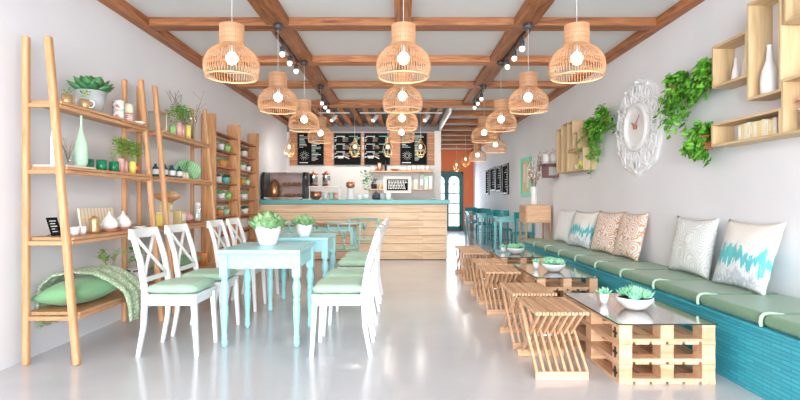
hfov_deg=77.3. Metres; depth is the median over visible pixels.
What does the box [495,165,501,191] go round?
menu
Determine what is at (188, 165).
leaf plate
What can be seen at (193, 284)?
seat cushion
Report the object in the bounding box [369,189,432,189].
wall shelf
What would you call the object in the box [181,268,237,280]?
seat cushion
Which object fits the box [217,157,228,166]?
potted plant
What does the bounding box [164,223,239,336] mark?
dining chair
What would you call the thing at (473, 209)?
cafe chair
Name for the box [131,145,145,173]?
vase
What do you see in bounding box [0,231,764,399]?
floor
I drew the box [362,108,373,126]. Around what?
trim
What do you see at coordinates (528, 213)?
side table
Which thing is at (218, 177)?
potted plant
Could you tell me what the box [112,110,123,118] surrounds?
patterned mug
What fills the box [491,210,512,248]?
cafe chair
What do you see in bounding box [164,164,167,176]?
oil bottle
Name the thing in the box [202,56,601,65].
beam
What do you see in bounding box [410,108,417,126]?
trim
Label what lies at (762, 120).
book
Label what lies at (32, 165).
tray
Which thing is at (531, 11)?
ceiling beam
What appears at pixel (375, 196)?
kettle
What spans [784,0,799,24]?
wall box
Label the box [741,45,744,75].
bottle vase
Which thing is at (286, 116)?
trim
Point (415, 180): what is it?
coffee bag
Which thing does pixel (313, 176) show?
canister
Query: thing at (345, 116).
trim
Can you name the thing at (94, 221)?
candle holder
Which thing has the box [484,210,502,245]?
cafe chair
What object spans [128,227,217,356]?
dining chair
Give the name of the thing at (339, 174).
wall
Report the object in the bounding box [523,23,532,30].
ceiling rose
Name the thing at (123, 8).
trim
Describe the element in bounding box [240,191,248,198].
potted plant
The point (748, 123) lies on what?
book
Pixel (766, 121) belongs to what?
book
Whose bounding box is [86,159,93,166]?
tumbler
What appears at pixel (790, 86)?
wall box
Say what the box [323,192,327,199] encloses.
mug
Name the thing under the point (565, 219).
pillow
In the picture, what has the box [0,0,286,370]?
wall
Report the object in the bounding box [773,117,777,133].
book
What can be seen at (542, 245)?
bench cushion
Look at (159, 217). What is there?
storage box
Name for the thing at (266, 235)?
pot
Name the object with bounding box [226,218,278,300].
dining chair
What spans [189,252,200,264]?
plant pot
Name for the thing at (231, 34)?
pendant lamp
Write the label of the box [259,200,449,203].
countertop
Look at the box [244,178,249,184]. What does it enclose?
potted plant
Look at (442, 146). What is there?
trim
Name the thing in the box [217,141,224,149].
potted plant
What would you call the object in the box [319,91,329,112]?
track light
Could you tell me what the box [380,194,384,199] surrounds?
jar
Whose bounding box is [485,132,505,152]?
pendant lamp
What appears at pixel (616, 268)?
bench cushion
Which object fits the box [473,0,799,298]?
wall
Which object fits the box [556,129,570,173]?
wall box
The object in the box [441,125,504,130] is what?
trim
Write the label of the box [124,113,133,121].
patterned mug
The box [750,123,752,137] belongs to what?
book
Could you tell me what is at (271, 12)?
beam
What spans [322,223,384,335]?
dining chair
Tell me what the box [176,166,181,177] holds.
oil bottle
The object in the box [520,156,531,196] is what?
framed picture
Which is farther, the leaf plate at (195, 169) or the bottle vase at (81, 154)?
the leaf plate at (195, 169)
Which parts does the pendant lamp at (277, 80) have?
lamp shade, bulb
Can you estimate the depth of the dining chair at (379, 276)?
5.84 m
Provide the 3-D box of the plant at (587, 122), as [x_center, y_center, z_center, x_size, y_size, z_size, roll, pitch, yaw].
[2.517,-0.692,6.646,0.242,0.814,0.499,0,0,-7]
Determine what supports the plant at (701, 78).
attached to the wall at (757, 183)
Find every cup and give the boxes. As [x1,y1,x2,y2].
[58,87,76,103]
[70,227,79,234]
[77,226,86,234]
[79,90,94,108]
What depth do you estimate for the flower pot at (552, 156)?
8.31 m
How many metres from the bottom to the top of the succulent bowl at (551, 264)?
0.154 m
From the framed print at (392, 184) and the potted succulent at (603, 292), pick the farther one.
the framed print at (392, 184)
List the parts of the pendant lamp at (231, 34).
lamp shade, bulb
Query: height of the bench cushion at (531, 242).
0.086 m
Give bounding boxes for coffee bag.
[414,179,417,188]
[420,173,423,188]
[424,176,427,188]
[428,176,432,188]
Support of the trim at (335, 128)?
attached to the wall at (339, 174)
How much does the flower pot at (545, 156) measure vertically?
0.267 m
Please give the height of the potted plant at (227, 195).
0.126 m
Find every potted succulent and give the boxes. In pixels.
[66,75,114,111]
[248,210,287,245]
[290,213,316,236]
[499,244,506,252]
[531,258,540,268]
[595,287,611,303]
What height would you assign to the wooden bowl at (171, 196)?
0.121 m
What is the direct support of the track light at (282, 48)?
attached to the beam at (271, 12)
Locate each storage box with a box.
[156,214,163,225]
[157,212,172,224]
[159,202,172,211]
[173,211,185,223]
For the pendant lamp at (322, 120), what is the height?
0.860 m
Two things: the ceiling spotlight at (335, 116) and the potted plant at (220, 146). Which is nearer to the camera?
the potted plant at (220, 146)
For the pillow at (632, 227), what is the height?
0.526 m
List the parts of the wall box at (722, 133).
panel, panel, panel, panel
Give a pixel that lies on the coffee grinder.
(350, 185)
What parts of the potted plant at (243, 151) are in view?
pot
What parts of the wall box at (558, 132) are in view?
panel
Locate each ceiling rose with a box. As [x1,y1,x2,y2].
[273,23,282,30]
[300,61,307,65]
[497,61,504,65]
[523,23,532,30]
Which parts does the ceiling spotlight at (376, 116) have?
arm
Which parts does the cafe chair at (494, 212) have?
leg, backrest, seat, leg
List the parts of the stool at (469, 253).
leg frame, seat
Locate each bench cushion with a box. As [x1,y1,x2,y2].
[525,239,563,246]
[535,242,574,250]
[546,246,590,255]
[560,250,610,260]
[576,255,647,267]
[597,262,668,276]
[622,270,712,288]
[655,280,778,304]
[700,295,799,326]
[764,315,799,337]
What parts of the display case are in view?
panel, panel, panel, panel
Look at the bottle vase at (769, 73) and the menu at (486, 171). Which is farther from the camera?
the menu at (486, 171)
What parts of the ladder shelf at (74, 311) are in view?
post, leaning post, shelf rail, shelf rail, shelf rail, shelf rail, post, leaning post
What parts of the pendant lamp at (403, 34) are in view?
lamp shade, bulb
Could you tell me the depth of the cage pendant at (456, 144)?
15.30 m
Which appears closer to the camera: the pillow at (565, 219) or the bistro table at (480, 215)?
the pillow at (565, 219)
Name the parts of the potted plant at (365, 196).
pot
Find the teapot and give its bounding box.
[186,212,192,221]
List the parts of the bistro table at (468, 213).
leg, leg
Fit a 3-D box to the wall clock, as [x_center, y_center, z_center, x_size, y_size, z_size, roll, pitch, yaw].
[2.602,-0.800,5.500,0.075,1.084,1.084,0,0,0]
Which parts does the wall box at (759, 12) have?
panel, panel, panel, panel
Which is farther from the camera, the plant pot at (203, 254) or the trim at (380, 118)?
the trim at (380, 118)
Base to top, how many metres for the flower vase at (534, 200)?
0.964 m
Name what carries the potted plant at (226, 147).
on the rack at (233, 136)
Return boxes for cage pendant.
[284,111,294,156]
[349,138,359,156]
[383,138,392,156]
[415,111,425,156]
[453,144,459,170]
[462,136,469,166]
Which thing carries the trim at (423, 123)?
attached to the wall at (339, 174)
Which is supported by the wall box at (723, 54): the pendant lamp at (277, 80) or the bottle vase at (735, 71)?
the bottle vase at (735, 71)
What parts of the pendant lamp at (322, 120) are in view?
lamp shade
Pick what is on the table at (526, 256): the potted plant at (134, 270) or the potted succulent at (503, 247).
the potted succulent at (503, 247)
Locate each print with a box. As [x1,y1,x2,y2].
[384,177,410,192]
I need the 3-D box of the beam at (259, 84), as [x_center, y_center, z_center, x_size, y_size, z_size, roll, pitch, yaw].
[0.025,-1.769,7.685,5.030,0.082,0.170,0,0,0]
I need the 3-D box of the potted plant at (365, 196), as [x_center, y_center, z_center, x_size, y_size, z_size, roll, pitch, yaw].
[-0.648,-0.291,9.698,0.281,0.572,0.288,0,0,0]
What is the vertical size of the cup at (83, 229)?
0.060 m
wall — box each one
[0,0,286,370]
[287,130,440,199]
[441,150,472,230]
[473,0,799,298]
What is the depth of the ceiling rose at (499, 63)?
6.22 m
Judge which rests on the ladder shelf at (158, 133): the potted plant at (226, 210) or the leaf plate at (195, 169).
the leaf plate at (195, 169)
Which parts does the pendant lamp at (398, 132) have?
lamp shade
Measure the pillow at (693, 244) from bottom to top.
0.512 m
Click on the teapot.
(189, 217)
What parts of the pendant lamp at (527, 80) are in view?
bulb, lamp shade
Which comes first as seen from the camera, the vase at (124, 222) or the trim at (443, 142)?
the vase at (124, 222)
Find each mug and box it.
[112,100,123,110]
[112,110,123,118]
[124,103,133,113]
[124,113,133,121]
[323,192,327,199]
[328,192,333,199]
[334,192,338,199]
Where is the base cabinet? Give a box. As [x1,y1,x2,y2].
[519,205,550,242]
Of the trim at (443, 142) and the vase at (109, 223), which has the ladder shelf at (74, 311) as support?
the vase at (109, 223)
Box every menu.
[485,169,488,194]
[490,166,495,190]
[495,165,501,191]
[502,163,508,194]
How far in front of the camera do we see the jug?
11.44 m
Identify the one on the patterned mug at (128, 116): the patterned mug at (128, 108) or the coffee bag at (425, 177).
the patterned mug at (128, 108)
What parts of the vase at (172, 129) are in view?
pot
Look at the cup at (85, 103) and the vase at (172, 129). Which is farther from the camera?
the vase at (172, 129)
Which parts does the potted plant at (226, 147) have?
pot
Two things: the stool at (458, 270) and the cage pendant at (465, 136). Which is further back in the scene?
the cage pendant at (465, 136)
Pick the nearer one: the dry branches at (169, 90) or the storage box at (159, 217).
the storage box at (159, 217)
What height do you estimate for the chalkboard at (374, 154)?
0.750 m
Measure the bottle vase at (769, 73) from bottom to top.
0.345 m
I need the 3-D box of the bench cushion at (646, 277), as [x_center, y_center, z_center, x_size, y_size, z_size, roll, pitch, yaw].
[2.332,0.675,4.323,0.606,0.086,0.608,0,0,0]
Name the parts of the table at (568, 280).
glass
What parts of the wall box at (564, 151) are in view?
panel, panel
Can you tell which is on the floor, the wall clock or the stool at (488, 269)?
the stool at (488, 269)
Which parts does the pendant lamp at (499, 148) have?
lamp shade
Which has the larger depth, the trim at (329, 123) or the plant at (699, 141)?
the trim at (329, 123)
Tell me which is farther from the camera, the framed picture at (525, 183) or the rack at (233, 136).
the framed picture at (525, 183)
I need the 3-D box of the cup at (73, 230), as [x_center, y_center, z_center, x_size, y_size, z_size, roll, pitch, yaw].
[-2.360,0.225,3.630,0.060,0.060,0.059,0,0,0]
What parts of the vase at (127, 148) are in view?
pot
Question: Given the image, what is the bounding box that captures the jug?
[376,163,382,170]
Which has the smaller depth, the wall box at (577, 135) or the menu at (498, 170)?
the wall box at (577, 135)
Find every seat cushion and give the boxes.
[147,277,215,292]
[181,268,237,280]
[311,277,362,292]
[323,268,364,277]
[337,257,366,266]
[344,251,368,256]
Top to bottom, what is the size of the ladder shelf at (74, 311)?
2.232 m
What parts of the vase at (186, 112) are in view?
pot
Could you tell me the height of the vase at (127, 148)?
0.291 m
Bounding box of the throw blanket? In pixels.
[36,264,140,328]
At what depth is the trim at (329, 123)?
10.23 m
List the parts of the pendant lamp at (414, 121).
lamp shade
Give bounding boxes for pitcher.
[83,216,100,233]
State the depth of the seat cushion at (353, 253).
5.59 m
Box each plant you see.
[94,249,121,290]
[122,246,153,278]
[216,174,222,182]
[216,190,225,198]
[216,207,222,215]
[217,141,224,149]
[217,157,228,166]
[222,174,231,182]
[223,207,229,214]
[224,143,230,151]
[225,191,231,198]
[240,148,248,156]
[240,163,245,169]
[240,178,244,184]
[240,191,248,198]
[240,205,248,213]
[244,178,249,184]
[246,164,250,170]
[359,170,371,199]
[370,178,377,188]
[575,117,601,177]
[586,103,616,140]
[653,70,698,139]
[678,120,723,167]
[681,57,712,106]
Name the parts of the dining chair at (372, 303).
leg, leg, leg, leg, rail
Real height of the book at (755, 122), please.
0.116 m
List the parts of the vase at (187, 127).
pot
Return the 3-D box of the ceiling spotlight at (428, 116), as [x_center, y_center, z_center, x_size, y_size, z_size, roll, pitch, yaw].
[0.520,-1.601,9.671,0.600,0.197,0.117,0,0,0]
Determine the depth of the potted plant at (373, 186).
11.46 m
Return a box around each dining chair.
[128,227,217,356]
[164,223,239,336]
[207,219,266,311]
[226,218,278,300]
[310,227,382,356]
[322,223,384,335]
[325,222,364,271]
[336,219,387,311]
[378,218,388,300]
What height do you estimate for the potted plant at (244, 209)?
0.136 m
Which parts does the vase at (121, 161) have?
pot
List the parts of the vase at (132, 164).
pot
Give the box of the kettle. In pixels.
[372,191,379,199]
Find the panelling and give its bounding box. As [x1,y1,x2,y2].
[290,132,434,164]
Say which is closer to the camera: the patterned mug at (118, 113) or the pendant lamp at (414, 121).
the patterned mug at (118, 113)
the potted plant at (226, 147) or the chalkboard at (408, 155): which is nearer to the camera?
the potted plant at (226, 147)
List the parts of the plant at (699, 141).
pot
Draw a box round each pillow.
[31,275,117,305]
[150,254,202,271]
[554,209,575,242]
[567,210,598,248]
[590,210,622,254]
[613,211,648,261]
[668,215,719,279]
[711,219,786,295]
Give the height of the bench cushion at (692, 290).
0.086 m
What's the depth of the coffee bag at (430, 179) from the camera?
11.46 m
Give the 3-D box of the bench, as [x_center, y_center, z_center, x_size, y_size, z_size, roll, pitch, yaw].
[2.333,0.919,5.225,0.606,0.402,6.070,0,0,0]
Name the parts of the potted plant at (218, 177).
pot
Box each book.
[738,126,740,139]
[741,124,743,138]
[744,123,746,138]
[747,122,752,137]
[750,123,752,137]
[753,121,756,136]
[757,121,760,136]
[761,119,772,135]
[765,120,767,134]
[768,120,772,134]
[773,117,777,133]
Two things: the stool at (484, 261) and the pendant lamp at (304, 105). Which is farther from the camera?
the pendant lamp at (304, 105)
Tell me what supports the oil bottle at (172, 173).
on the ladder shelf at (158, 133)
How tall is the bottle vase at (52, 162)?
0.380 m
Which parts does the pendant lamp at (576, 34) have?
bulb, lamp shade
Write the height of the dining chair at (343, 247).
0.814 m
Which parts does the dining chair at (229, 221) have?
leg, rail, leg, leg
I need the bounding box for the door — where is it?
[441,172,462,230]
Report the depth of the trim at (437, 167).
11.57 m
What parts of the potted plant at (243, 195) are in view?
pot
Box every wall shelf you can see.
[369,171,432,172]
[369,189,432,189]
[538,164,558,177]
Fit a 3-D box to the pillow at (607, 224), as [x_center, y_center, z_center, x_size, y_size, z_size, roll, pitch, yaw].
[2.531,0.394,6.120,0.204,0.524,0.606,0,0,-9]
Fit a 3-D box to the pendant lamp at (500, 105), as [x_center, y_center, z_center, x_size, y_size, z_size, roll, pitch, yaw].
[1.262,-1.300,6.250,0.392,0.860,0.393,0,0,-9]
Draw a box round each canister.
[309,171,317,185]
[322,171,330,185]
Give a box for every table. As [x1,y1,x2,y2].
[216,242,315,346]
[267,233,336,311]
[283,223,358,269]
[465,211,485,236]
[477,213,496,243]
[488,250,545,282]
[493,216,524,249]
[513,264,598,297]
[564,293,717,383]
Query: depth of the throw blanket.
3.87 m
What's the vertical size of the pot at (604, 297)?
0.075 m
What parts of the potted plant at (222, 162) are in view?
pot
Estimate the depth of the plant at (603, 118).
6.15 m
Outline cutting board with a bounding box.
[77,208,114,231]
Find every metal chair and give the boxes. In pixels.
[279,223,317,282]
[347,218,379,240]
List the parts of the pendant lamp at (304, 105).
lamp shade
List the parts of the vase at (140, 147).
pot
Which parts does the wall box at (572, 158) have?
panel, panel, panel, panel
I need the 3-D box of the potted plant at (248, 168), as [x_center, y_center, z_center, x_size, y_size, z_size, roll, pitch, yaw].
[-2.517,-0.533,8.282,0.112,0.126,0.112,0,0,-18]
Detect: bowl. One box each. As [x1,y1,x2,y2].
[154,191,180,201]
[310,191,321,199]
[507,242,526,253]
[542,256,566,271]
[615,284,654,310]
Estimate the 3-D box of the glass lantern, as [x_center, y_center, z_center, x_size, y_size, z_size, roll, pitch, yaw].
[-2.430,-0.780,5.020,0.120,0.200,0.140,0,0,0]
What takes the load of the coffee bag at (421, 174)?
on the wall shelf
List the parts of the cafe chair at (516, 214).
leg, seat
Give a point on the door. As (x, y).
(454, 179)
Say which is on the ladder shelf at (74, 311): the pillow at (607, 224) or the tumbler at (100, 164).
the tumbler at (100, 164)
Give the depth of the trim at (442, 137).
14.10 m
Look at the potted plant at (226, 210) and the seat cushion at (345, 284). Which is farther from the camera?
the potted plant at (226, 210)
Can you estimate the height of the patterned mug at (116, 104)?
0.083 m
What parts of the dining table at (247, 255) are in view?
leg, leg, leg, leg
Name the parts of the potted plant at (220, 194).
pot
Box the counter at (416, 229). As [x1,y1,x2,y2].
[259,200,449,259]
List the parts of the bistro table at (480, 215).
leg, leg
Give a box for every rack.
[202,113,258,262]
[309,186,340,199]
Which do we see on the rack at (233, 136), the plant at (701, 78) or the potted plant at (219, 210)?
the potted plant at (219, 210)
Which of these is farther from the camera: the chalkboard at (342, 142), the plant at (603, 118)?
the chalkboard at (342, 142)
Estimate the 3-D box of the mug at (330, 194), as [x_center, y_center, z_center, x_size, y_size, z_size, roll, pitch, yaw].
[-1.335,-0.075,9.680,0.100,0.140,0.098,0,0,0]
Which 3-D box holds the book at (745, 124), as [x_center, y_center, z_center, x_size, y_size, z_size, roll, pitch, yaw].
[2.559,-0.498,3.634,0.101,0.120,0.027,0,0,0]
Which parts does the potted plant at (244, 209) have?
pot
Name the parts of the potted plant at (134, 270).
pot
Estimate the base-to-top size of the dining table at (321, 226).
0.750 m
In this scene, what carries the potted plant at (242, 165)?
on the rack at (233, 136)
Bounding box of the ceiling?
[125,0,679,149]
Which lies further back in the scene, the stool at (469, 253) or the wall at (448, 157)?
the wall at (448, 157)
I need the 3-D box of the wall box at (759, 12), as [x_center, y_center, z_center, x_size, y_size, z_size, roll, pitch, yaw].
[2.555,-1.050,3.402,0.170,0.690,0.315,0,0,0]
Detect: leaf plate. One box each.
[174,160,200,178]
[187,161,198,178]
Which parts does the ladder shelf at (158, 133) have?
post, leaning post, shelf rail, shelf rail, post, shelf rail, leaning post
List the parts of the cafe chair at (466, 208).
backrest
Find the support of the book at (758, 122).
on the wall box at (722, 133)
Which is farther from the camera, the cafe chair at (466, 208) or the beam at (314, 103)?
the cafe chair at (466, 208)
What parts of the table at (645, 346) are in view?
glass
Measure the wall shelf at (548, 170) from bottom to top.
0.222 m
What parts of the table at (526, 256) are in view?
glass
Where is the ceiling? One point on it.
(262, 43)
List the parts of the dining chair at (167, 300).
leg, rail, rail, leg, seat, leg, leg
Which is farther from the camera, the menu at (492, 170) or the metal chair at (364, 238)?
the menu at (492, 170)
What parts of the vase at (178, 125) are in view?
pot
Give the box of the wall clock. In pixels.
[615,78,665,176]
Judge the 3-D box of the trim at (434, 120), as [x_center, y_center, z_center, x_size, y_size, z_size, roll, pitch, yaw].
[0.755,-1.745,10.425,0.100,0.090,2.350,0,0,0]
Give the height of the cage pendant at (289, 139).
0.933 m
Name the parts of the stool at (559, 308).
pivot rod, leg frame, seat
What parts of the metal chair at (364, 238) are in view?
rail, seat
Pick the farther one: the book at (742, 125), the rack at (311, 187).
the rack at (311, 187)
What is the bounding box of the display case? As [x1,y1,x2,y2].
[261,172,309,199]
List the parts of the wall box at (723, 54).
panel, panel, panel, panel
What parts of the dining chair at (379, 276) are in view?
leg, leg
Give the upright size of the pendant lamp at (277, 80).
0.860 m
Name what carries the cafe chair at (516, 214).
on the floor
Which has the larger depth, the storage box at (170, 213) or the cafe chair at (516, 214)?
the cafe chair at (516, 214)
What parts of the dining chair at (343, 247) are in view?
leg, rail, seat, leg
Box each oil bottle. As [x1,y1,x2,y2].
[152,164,158,175]
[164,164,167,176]
[169,165,175,176]
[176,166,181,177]
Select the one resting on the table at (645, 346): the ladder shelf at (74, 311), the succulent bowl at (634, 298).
the succulent bowl at (634, 298)
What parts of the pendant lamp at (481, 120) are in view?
lamp shade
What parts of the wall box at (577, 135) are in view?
panel, panel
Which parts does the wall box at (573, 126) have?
panel, panel, panel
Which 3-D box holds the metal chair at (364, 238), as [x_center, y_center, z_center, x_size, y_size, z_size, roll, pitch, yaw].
[-0.620,0.714,8.474,0.550,0.814,0.437,0,0,0]
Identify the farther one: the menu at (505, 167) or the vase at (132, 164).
the menu at (505, 167)
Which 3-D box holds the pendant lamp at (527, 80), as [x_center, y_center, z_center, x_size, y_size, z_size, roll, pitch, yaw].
[1.262,-1.300,4.920,0.392,0.860,0.393,0,0,40]
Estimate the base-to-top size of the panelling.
0.762 m
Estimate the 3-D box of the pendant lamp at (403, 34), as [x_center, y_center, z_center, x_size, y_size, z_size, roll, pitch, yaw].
[0.025,-1.300,3.570,0.392,0.860,0.393,0,0,-40]
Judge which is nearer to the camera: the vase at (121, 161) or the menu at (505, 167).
the vase at (121, 161)
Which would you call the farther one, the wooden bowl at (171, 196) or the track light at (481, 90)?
the track light at (481, 90)
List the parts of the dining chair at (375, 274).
seat, leg, leg, rail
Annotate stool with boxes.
[455,245,480,277]
[460,249,488,284]
[470,258,506,301]
[479,265,520,314]
[500,283,556,349]
[517,297,588,379]
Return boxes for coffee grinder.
[346,180,354,199]
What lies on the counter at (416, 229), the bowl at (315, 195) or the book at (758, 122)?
the bowl at (315, 195)
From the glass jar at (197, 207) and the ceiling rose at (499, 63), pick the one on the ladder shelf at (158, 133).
the glass jar at (197, 207)
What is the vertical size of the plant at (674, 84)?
0.636 m
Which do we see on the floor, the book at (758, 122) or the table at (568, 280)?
the table at (568, 280)
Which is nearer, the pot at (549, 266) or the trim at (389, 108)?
the pot at (549, 266)
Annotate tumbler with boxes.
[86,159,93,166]
[96,160,106,169]
[108,161,118,170]
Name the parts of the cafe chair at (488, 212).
leg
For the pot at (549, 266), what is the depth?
5.16 m
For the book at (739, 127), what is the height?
0.110 m
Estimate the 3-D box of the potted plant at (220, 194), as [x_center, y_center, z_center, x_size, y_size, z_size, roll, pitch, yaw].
[-2.514,-0.078,7.021,0.145,0.136,0.223,0,0,0]
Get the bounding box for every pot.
[74,89,107,111]
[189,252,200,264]
[199,252,206,264]
[255,226,280,245]
[295,224,312,236]
[507,247,524,253]
[533,262,538,268]
[542,262,565,271]
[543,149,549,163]
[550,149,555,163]
[599,293,608,303]
[615,294,653,310]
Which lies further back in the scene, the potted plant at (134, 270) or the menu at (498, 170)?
the menu at (498, 170)
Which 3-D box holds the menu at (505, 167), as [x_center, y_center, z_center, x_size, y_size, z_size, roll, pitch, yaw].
[2.623,-0.520,12.450,0.035,0.760,0.660,0,0,0]
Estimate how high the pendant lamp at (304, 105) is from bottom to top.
0.860 m
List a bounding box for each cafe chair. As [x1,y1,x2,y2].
[464,207,476,233]
[470,208,485,237]
[476,209,491,240]
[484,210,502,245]
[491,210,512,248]
[510,212,534,243]
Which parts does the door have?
pane, pane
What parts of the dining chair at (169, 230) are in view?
leg, rail, rail, leg, leg, seat, leg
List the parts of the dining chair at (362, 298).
leg, leg, seat, leg, leg, rail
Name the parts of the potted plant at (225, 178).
pot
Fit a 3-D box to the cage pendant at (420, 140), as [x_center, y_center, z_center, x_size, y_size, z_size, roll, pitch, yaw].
[0.410,-1.323,9.950,0.203,0.933,0.203,0,0,22]
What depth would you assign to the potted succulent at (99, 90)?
3.86 m
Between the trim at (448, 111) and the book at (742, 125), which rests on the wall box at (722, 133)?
the book at (742, 125)
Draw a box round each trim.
[98,0,291,125]
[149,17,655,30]
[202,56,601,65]
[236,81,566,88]
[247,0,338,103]
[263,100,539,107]
[274,108,302,126]
[287,123,439,131]
[312,108,332,126]
[325,108,342,126]
[337,108,353,126]
[350,108,363,126]
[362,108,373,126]
[375,108,383,126]
[388,108,393,126]
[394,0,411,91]
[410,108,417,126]
[421,108,430,126]
[430,108,442,126]
[434,131,440,199]
[439,108,451,129]
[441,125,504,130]
[441,131,490,135]
[441,136,488,139]
[441,140,483,144]
[441,145,473,148]
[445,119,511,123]
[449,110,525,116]
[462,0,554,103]
[471,0,704,151]
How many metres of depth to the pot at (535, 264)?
5.39 m
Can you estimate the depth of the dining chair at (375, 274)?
5.00 m
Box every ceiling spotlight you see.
[318,112,349,121]
[360,112,387,121]
[417,112,441,121]
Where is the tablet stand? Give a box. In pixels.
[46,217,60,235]
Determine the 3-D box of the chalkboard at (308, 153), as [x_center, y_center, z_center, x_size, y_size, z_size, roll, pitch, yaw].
[-2.065,-1.180,11.561,0.610,0.750,0.028,0,0,0]
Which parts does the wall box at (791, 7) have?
panel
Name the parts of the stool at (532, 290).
leg frame, seat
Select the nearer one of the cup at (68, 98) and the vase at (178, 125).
the cup at (68, 98)
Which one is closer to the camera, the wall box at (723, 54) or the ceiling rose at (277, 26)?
the wall box at (723, 54)
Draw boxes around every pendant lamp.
[202,21,259,83]
[257,71,297,114]
[288,99,319,132]
[307,89,333,143]
[376,0,430,83]
[382,69,422,113]
[386,99,417,131]
[389,116,414,142]
[469,124,485,161]
[471,116,496,142]
[485,99,516,131]
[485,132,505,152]
[508,71,548,114]
[548,0,605,83]
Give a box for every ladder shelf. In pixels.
[22,36,164,365]
[136,86,217,314]
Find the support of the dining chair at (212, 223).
on the floor
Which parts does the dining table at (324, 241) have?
leg, leg, leg, leg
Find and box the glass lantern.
[148,111,166,130]
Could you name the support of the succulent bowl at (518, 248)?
on the table at (526, 256)
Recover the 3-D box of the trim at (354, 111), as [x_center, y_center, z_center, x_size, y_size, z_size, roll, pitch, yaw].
[-0.890,-1.745,10.425,0.100,0.090,2.350,0,0,0]
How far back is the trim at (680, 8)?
5.44 m
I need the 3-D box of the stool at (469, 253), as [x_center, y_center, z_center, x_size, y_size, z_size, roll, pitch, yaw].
[1.010,0.910,6.830,0.332,0.420,0.500,0,0,0]
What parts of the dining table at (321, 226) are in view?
leg, leg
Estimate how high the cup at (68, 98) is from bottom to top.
0.144 m
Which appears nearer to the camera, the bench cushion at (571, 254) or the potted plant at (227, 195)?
the bench cushion at (571, 254)
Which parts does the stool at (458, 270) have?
leg frame, leg frame, seat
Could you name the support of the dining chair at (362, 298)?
on the floor
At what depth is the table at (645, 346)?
3.11 m
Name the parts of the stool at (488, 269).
leg frame, seat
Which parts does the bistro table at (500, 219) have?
leg, leg, leg, leg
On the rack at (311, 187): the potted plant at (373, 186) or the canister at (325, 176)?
the canister at (325, 176)
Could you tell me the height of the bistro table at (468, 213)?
0.765 m
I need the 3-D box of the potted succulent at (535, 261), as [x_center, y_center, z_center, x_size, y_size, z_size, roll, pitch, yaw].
[1.478,0.689,5.419,0.110,0.122,0.116,0,0,0]
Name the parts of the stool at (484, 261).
leg frame, seat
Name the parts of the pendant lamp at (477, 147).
lamp shade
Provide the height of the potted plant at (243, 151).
0.136 m
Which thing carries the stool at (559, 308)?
on the floor
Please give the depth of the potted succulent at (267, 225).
4.08 m
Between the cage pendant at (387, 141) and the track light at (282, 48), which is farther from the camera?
the cage pendant at (387, 141)
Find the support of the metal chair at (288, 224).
on the floor
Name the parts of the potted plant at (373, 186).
pot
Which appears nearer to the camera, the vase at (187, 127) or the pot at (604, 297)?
the pot at (604, 297)
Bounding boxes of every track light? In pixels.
[275,32,298,73]
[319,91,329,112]
[472,89,482,108]
[502,31,525,69]
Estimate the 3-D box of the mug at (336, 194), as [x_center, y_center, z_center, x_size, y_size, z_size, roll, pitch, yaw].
[-1.235,-0.075,9.680,0.100,0.140,0.098,0,0,0]
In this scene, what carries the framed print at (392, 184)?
attached to the wall shelf at (369, 189)
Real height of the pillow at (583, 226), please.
0.509 m
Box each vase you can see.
[50,132,54,164]
[62,138,74,162]
[73,115,88,166]
[100,211,118,231]
[107,147,120,160]
[112,136,129,171]
[116,140,132,171]
[116,211,132,229]
[127,141,142,172]
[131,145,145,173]
[165,107,182,133]
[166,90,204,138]
[170,103,186,135]
[174,107,190,136]
[182,107,195,138]
[527,152,542,204]
[731,58,739,78]
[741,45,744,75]
[760,44,777,93]
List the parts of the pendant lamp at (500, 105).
lamp shade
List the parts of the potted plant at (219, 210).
pot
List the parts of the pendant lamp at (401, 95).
lamp shade, bulb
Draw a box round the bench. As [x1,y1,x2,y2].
[523,243,799,399]
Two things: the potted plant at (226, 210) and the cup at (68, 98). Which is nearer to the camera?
the cup at (68, 98)
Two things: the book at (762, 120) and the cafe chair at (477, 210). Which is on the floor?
the cafe chair at (477, 210)
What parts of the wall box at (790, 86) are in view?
panel, panel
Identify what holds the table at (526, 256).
on the floor
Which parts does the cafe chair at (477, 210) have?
backrest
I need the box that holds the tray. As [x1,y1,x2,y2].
[32,165,95,168]
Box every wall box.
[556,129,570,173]
[561,122,576,172]
[567,120,583,150]
[567,147,595,171]
[573,131,589,149]
[711,108,799,146]
[712,30,746,88]
[747,0,799,100]
[781,74,799,134]
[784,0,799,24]
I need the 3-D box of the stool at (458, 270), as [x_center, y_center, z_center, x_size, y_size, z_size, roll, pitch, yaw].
[1.010,0.910,7.460,0.332,0.420,0.500,0,0,0]
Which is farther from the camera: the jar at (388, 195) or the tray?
the jar at (388, 195)
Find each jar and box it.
[194,202,200,220]
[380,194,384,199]
[386,191,390,199]
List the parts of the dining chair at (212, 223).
leg, rail, leg, seat, leg, leg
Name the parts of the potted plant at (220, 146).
pot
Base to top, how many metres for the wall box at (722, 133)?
0.180 m
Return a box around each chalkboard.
[297,133,323,164]
[332,133,360,164]
[362,133,390,164]
[400,133,426,164]

